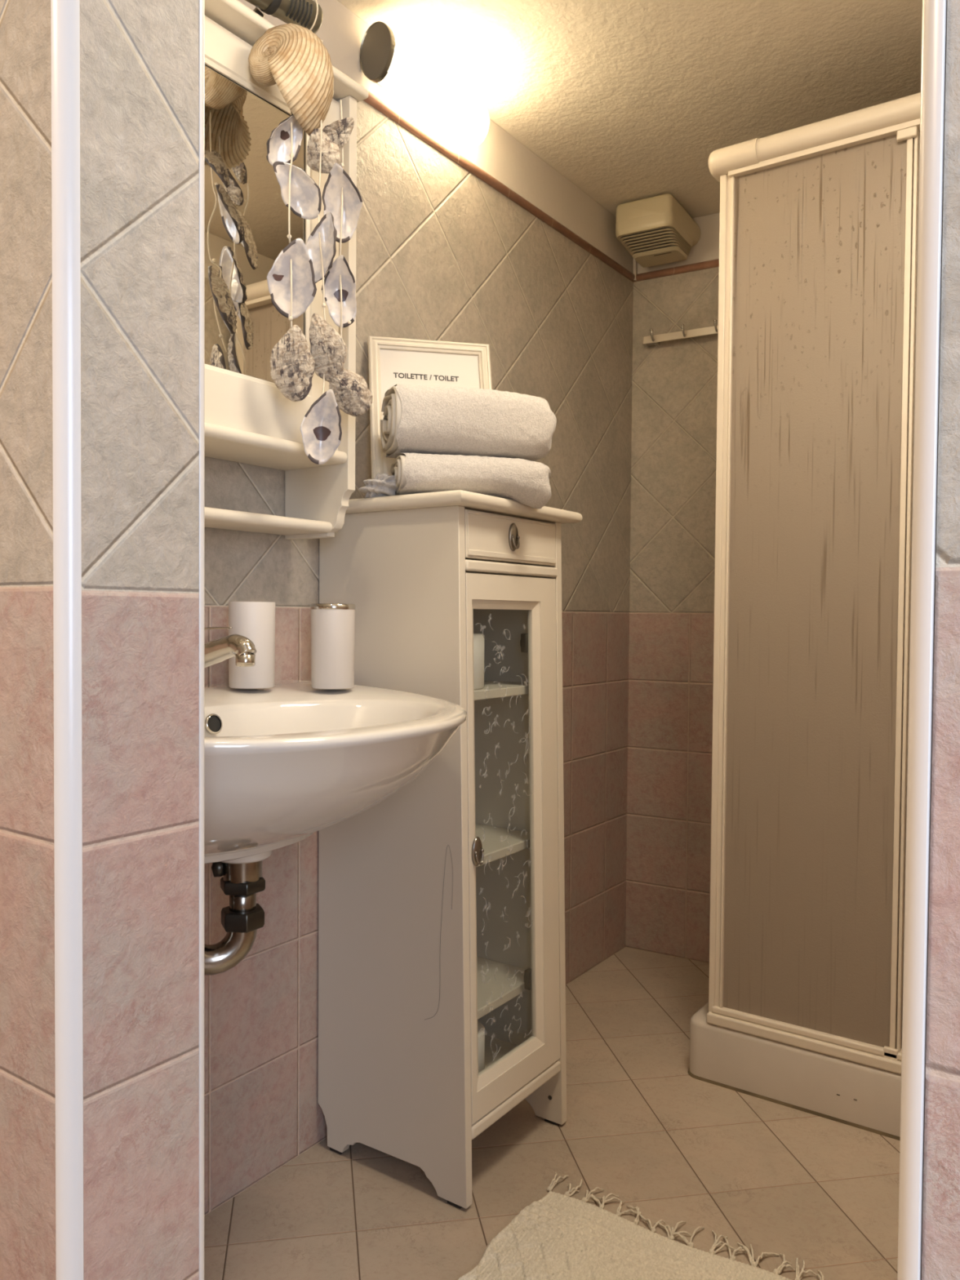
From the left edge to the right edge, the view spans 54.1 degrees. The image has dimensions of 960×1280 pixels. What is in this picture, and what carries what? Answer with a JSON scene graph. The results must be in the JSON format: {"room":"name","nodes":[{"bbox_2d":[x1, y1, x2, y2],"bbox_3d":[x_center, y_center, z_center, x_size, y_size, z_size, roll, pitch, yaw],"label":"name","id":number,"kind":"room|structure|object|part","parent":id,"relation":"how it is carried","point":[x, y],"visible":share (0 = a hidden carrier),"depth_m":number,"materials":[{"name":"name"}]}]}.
{"room":"bathroom","nodes":[
{"label":"bathroom","id":0,"kind":"room"},
{"bbox_2d":[204,0,633,1215],"bbox_3d":[-0.141,-0.127,2.037,0.100,2.121,2.101,1,2,35],"label":"wall","id":1,"kind":"structure","parent":0,"point":[442,255],"depth_m":2.04,"materials":[{"name":"tile"}]},
{"bbox_2d":[204,0,368,539],"bbox_3d":[-0.432,-0.540,1.365,0.171,0.739,0.617,1,2,35],"label":"mirror","id":2,"kind":"object","parent":1,"relation":"attached to","point":[248,420],"visible":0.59,"depth_m":1.43,"materials":[{"name":"beige paint"}]},
{"bbox_2d":[204,64,304,382],"bbox_3d":[-0.411,-0.611,1.334,0.004,0.431,0.448,1,2,35],"label":"mirror glass","id":3,"kind":"object","parent":2,"relation":"attached to","point":[246,213],"depth_m":1.41,"materials":[{"name":"silver metal"}]},
{"bbox_2d":[204,506,332,535],"bbox_3d":[-0.455,-0.187,1.390,0.114,0.018,0.558,1,2,35],"label":"shelf","id":4,"kind":"object","parent":2,"relation":"attached to","point":[220,518],"depth_m":1.50,"materials":[{"name":"beige paint"}]},
{"bbox_3d":[-0.402,-0.600,1.345,0.019,0.574,0.558,1,2,35],"label":"mirror frame","id":5,"kind":"part","parent":2,"relation":"part of","materials":[{"name":"beige paint"}]},
{"bbox_2d":[204,422,347,470],"bbox_3d":[-0.441,-0.300,1.377,0.148,0.020,0.558,1,2,35],"label":"shelf","id":6,"kind":"object","parent":2,"relation":"attached to","point":[236,442],"depth_m":1.46,"materials":[{"name":"beige paint"}]},
{"bbox_2d":[244,0,323,33],"bbox_3d":[-0.310,-0.938,1.393,0.076,0.065,0.149,2,2,43],"label":"spot lamp","id":7,"kind":"object","parent":2,"relation":"attached to","point":[303,13],"visible":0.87,"depth_m":1.39,"materials":[{"name":"grey metal"}]},
{"bbox_2d":[248,0,372,464],"bbox_3d":[-0.258,-0.617,1.407,0.123,0.708,0.183,1,2,35],"label":"garland","id":8,"kind":"object","parent":7,"relation":"hanging from","point":[291,56],"visible":1,"depth_m":1.40,"materials":[{"name":"beige"}]},
{"bbox_3d":[-0.277,-0.635,1.378,0.009,0.372,0.030,0,1,1],"label":"cord","id":9,"kind":"part","parent":8,"relation":"part of","materials":[{"name":"beige fabric"}]},
{"bbox_3d":[-0.260,-0.927,1.429,0.054,0.091,0.018,1,2,35],"label":"cord","id":10,"kind":"part","parent":8,"relation":"part of","materials":[{"name":"beige fabric"}]},
{"bbox_3d":[-0.237,-0.584,1.406,0.013,0.439,0.043,0,1,1],"label":"cord","id":11,"kind":"part","parent":8,"relation":"part of","materials":[{"name":"beige fabric"}]},
{"bbox_3d":[-0.207,-0.613,1.428,0.013,0.403,0.032,1,2,22],"label":"cord","id":12,"kind":"part","parent":8,"relation":"part of","materials":[{"name":"beige fabric"}]},
{"bbox_3d":[-0.429,-0.902,1.356,0.171,0.015,0.617,1,2,35],"label":"crown","id":13,"kind":"part","parent":2,"relation":"part of","materials":[{"name":"beige paint"}]},
{"bbox_3d":[-0.274,-0.537,1.608,0.150,0.723,0.018,1,2,35],"label":"panel","id":14,"kind":"part","parent":2,"relation":"part of","materials":[{"name":"beige paint"}]},
{"bbox_2d":[204,680,466,863],"bbox_3d":[-0.303,0.194,1.274,0.520,0.228,0.668,1,2,35],"label":"basin","id":15,"kind":"object","parent":1,"relation":"attached to","point":[287,762],"visible":0.62,"depth_m":1.14,"materials":[{"name":"beige ceramic"}]},
{"bbox_2d":[204,626,256,668],"bbox_3d":[-0.386,0.031,1.333,0.193,0.100,0.054,1,2,35],"label":"faucet","id":16,"kind":"object","parent":15,"relation":"on","point":[241,647],"visible":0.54,"depth_m":1.29,"materials":[{"name":"silver metal"}]},
{"bbox_3d":[-0.398,-0.006,1.341,0.129,0.027,0.032,1,2,35],"label":"lever","id":17,"kind":"part","parent":16,"relation":"part of","materials":[{"name":"silver metal"}]},
{"bbox_2d":[204,860,265,975],"bbox_3d":[-0.431,0.385,1.332,0.253,0.166,0.097,1,2,12],"label":"trap","id":18,"kind":"object","parent":15,"relation":"attached to","point":[241,920],"visible":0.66,"depth_m":1.31,"materials":[{"name":"silver metal"}]},
{"bbox_2d":[228,601,275,688],"bbox_3d":[-0.364,0.007,1.503,0.073,0.136,0.073,1,2,35],"label":"tumbler","id":19,"kind":"object","parent":15,"relation":"on","point":[254,620],"visible":0.94,"depth_m":1.47,"materials":[{"name":"white ceramic"}]},
{"bbox_2d":[310,603,355,688],"bbox_3d":[-0.240,0.009,1.536,0.073,0.137,0.073,1,2,35],"label":"tumbler","id":20,"kind":"object","parent":15,"relation":"on","point":[332,624],"visible":1,"depth_m":1.51,"materials":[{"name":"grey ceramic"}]},
{"bbox_2d":[360,21,488,146],"bbox_3d":[-0.102,-1.108,1.899,0.080,0.106,0.331,1,2,35],"label":"wall lamp","id":21,"kind":"object","parent":1,"relation":"attached to","point":[387,60],"visible":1,"depth_m":1.84,"materials":[{"name":"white glass"}]},
{"bbox_3d":[-0.132,-1.108,1.916,0.012,0.050,0.290,1,2,35],"label":"wall plate","id":22,"kind":"part","parent":21,"relation":"part of","materials":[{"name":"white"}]},
{"bbox_2d":[363,90,635,282],"bbox_3d":[-0.119,-1.045,1.941,0.014,0.021,2.001,1,2,35],"label":"trim","id":23,"kind":"structure","parent":1,"relation":"attached to","point":[373,100],"depth_m":2.13,"materials":[{"name":"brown wood"}]},
{"bbox_2d":[615,193,700,267],"bbox_3d":[0.490,-1.132,2.617,0.178,0.120,0.226,1,2,35],"label":"fan","id":24,"kind":"object","parent":1,"relation":"attached to","point":[655,230],"visible":1,"depth_m":2.55,"materials":[{"name":"white plastic"}]},
{"bbox_2d":[615,211,693,267],"bbox_3d":[0.481,-1.105,2.604,0.166,0.066,0.184,1,2,30],"label":"grille","id":25,"kind":"object","parent":24,"relation":"attached to","point":[652,238],"depth_m":2.56,"materials":[{"name":"beige plastic"}]},
{"bbox_2d":[0,0,959,1279],"bbox_3d":[-0.084,-0.090,0.634,3.600,2.121,0.135,1,2,35],"label":"wall","id":26,"kind":"structure","parent":0,"point":[140,59],"depth_m":0.75,"materials":[{"name":"tile"}]},
{"bbox_2d":[50,0,84,1279],"bbox_3d":[-0.317,-0.034,0.723,0.015,2.000,0.015,1,2,35],"label":"trim","id":27,"kind":"structure","parent":26,"relation":"attached to","point":[64,14],"depth_m":0.72,"materials":[{"name":"white plastic"}]},
{"bbox_2d":[199,0,204,1279],"bbox_3d":[-0.245,-0.036,0.824,0.011,2.000,0.011,1,2,35],"label":"trim","id":28,"kind":"structure","parent":26,"relation":"attached to","point":[202,2],"depth_m":0.82,"materials":[{"name":"white plastic"}]},
{"bbox_2d":[897,0,946,1279],"bbox_3d":[0.176,-0.021,0.375,0.010,2.000,0.010,1,2,35],"label":"trim","id":29,"kind":"structure","parent":26,"relation":"attached to","point":[934,23],"depth_m":0.37,"materials":[{"name":"white plastic"}]},
{"bbox_2d":[204,946,900,1279],"bbox_3d":[-0.063,0.994,0.704,3.600,0.050,4.450,1,2,35],"label":"floor","id":30,"kind":"structure","parent":0,"point":[673,1145],"depth_m":1.65,"materials":[{"name":"tile"}]},
{"bbox_2d":[318,489,582,1208],"bbox_3d":[-0.063,0.347,1.772,0.348,1.189,0.399,1,2,35],"label":"base cabinet","id":31,"kind":"object","parent":30,"relation":"on","point":[442,900],"visible":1,"depth_m":1.66,"materials":[{"name":"beige paint"}]},
{"bbox_2d":[358,473,398,497],"bbox_3d":[-0.169,-0.263,1.627,0.077,0.045,0.073,1,2,35],"label":"seashell","id":32,"kind":"object","parent":31,"relation":"on","point":[382,485],"depth_m":1.60,"materials":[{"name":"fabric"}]},
{"bbox_3d":[-0.153,0.357,1.646,0.342,1.162,0.018,1,2,35],"label":"panel","id":33,"kind":"part","parent":31,"relation":"part of","materials":[{"name":"beige paint"}]},
{"bbox_2d":[367,336,492,479],"bbox_3d":[-0.090,-0.418,1.789,0.238,0.327,0.113,0,2,-12],"label":"framed sign","id":34,"kind":"object","parent":31,"relation":"on","point":[392,362],"visible":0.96,"depth_m":1.81,"materials":[{"name":"beige paint"}]},
{"bbox_2d":[358,453,551,508],"bbox_3d":[-0.047,-0.275,1.650,0.329,0.089,0.172,0,2,-12],"label":"bath towel","id":35,"kind":"object","parent":31,"relation":"on","point":[525,482],"visible":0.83,"depth_m":1.58,"materials":[{"name":"fabric"}]},
{"bbox_2d":[380,384,556,461],"bbox_3d":[-0.022,-0.379,1.668,0.295,0.120,0.170,0,2,-16],"label":"bath towel","id":36,"kind":"object","parent":35,"relation":"on","point":[417,419],"visible":0.83,"depth_m":1.60,"materials":[{"name":"fabric"}]},
{"bbox_3d":[-0.004,0.355,1.578,0.005,0.050,0.027,1,2,35],"label":"handle","id":37,"kind":"part","parent":31,"relation":"part of","materials":[{"name":"silver metal"}]},
{"bbox_2d":[473,633,484,689],"bbox_3d":[-0.042,0.037,1.686,0.100,0.098,0.100,1,2,35],"label":"toilet roll","id":38,"kind":"object","parent":31,"relation":"on","point":[478,638],"visible":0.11,"depth_m":1.66,"materials":[{"name":"white paper"}]},
{"bbox_2d":[477,1021,484,1072],"bbox_3d":[-0.046,0.756,1.708,0.108,0.105,0.108,1,2,35],"label":"toilet roll","id":39,"kind":"object","parent":31,"relation":"on","point":[481,1030],"visible":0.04,"depth_m":1.69,"materials":[{"name":"white paper"}]},
{"bbox_2d":[476,956,526,1019],"bbox_3d":[-0.081,0.657,1.794,0.282,0.017,0.296,1,2,35],"label":"shelf","id":40,"kind":"object","parent":31,"relation":"attached to","point":[500,980],"depth_m":1.79,"materials":[{"name":"beige paint"}]},
{"bbox_2d":[474,680,528,700],"bbox_3d":[-0.076,0.092,1.779,0.282,0.017,0.296,1,2,35],"label":"shelf","id":41,"kind":"object","parent":31,"relation":"attached to","point":[491,689],"depth_m":1.73,"materials":[{"name":"beige paint"}]},
{"bbox_2d":[475,823,530,866],"bbox_3d":[-0.079,0.385,1.787,0.282,0.017,0.296,1,2,35],"label":"shelf","id":42,"kind":"object","parent":31,"relation":"attached to","point":[499,841],"depth_m":1.79,"materials":[{"name":"beige paint"}]},
{"bbox_3d":[0.054,-0.180,1.683,0.019,0.080,0.294,1,2,35],"label":"drawer","id":43,"kind":"part","parent":31,"relation":"part of","materials":[{"name":"beige paint"}]},
{"bbox_3d":[0.056,-0.127,1.683,0.022,0.018,0.298,1,2,35],"label":"rail","id":44,"kind":"part","parent":31,"relation":"part of","materials":[{"name":"beige paint"}]},
{"bbox_3d":[0.062,-0.180,1.677,0.006,0.074,0.286,1,2,35],"label":"drawer moulding","id":45,"kind":"part","parent":31,"relation":"part of","materials":[{"name":"beige paint"}]},
{"bbox_3d":[0.059,0.346,1.690,0.039,0.922,0.293,1,2,35],"label":"cabinet door","id":46,"kind":"part","parent":31,"relation":"part of","materials":[{"name":"beige paint"}]},
{"bbox_3d":[0.060,-0.183,1.672,0.005,0.050,0.027,1,2,35],"label":"handle","id":47,"kind":"part","parent":31,"relation":"part of","materials":[{"name":"silver metal"}]},
{"bbox_3d":[0.028,0.352,1.906,0.342,1.162,0.020,1,2,35],"label":"panel","id":48,"kind":"part","parent":31,"relation":"part of","materials":[{"name":"beige paint"}]},
{"bbox_3d":[0.064,0.823,1.697,0.021,0.024,0.298,1,2,35],"label":"rail","id":49,"kind":"part","parent":31,"relation":"part of","materials":[{"name":"beige paint"}]},
{"bbox_2d":[457,1172,823,1279],"bbox_3d":[0.130,0.951,1.216,0.510,0.014,0.796,1,2,35],"label":"bath rug","id":50,"kind":"object","parent":30,"relation":"on","point":[558,1236],"visible":1,"depth_m":1.45,"materials":[{"name":"fabric"}]},
{"bbox_2d":[688,92,920,1140],"bbox_3d":[0.989,-0.039,2.067,0.818,1.962,0.754,1,2,35],"label":"cabin","id":51,"kind":"object","parent":30,"relation":"on","point":[819,223],"visible":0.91,"depth_m":1.88,"materials":[{"name":"plastic"}]},
{"bbox_3d":[0.515,-0.097,1.992,0.030,1.815,0.030,1,2,35],"label":"post","id":52,"kind":"part","parent":51,"relation":"part of","materials":[{"name":"white metal"}]},
{"bbox_2d":[689,1001,901,1137],"bbox_3d":[0.987,0.877,2.097,0.815,0.120,0.736,1,2,35],"label":"tray","id":53,"kind":"object","parent":51,"relation":"attached to","point":[851,1090],"depth_m":1.89,"materials":[{"name":"ceramic"}]},
{"bbox_3d":[0.809,0.806,1.799,0.770,0.036,0.042,1,2,35],"label":"rail","id":54,"kind":"part","parent":51,"relation":"part of","materials":[{"name":"white metal"}]},
{"bbox_3d":[0.663,-0.091,1.883,0.340,1.754,0.004,1,2,35],"label":"door panel","id":55,"kind":"part","parent":51,"relation":"part of","materials":[{"name":"white plastic"}]},
{"bbox_3d":[0.843,-0.987,1.728,0.710,0.048,0.058,1,2,35],"label":"rail","id":56,"kind":"part","parent":51,"relation":"part of","materials":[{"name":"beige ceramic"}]},
{"bbox_3d":[0.963,-0.084,1.694,0.405,1.754,0.004,1,2,35],"label":"door panel","id":57,"kind":"part","parent":51,"relation":"part of","materials":[{"name":"white plastic"}]},
{"bbox_2d":[337,0,922,217],"bbox_3d":[-0.046,-1.191,0.648,3.600,0.079,4.450,1,2,35],"label":"ceiling","id":58,"kind":"structure","parent":0,"point":[628,100],"depth_m":1.95,"materials":[{"name":"beige paint"}]},
{"bbox_2d":[625,212,719,963],"bbox_3d":[1.095,-0.128,2.465,1.550,2.121,0.100,1,2,30],"label":"wall","id":59,"kind":"structure","parent":0,"point":[674,383],"depth_m":2.72,"materials":[{"name":"tile"}]},
{"bbox_2d":[632,258,637,280],"bbox_3d":[0.454,-1.087,2.753,0.009,0.068,0.010,1,2,35],"label":"trim","id":60,"kind":"structure","parent":59,"relation":"attached to","point":[635,263],"depth_m":2.75,"materials":[{"name":"beige paint"}]},
{"bbox_2d":[633,258,719,282],"bbox_3d":[1.019,-1.049,2.428,1.320,0.021,0.014,1,2,30],"label":"trim","id":61,"kind":"structure","parent":59,"relation":"attached to","point":[713,263],"depth_m":2.69,"materials":[{"name":"brown wood"}]},
{"bbox_2d":[642,319,718,346],"bbox_3d":[0.644,-0.868,2.609,0.419,0.036,0.057,1,2,35],"label":"hook rail","id":62,"kind":"object","parent":59,"relation":"attached to","point":[651,340],"visible":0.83,"depth_m":2.67,"materials":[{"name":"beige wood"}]}
]}

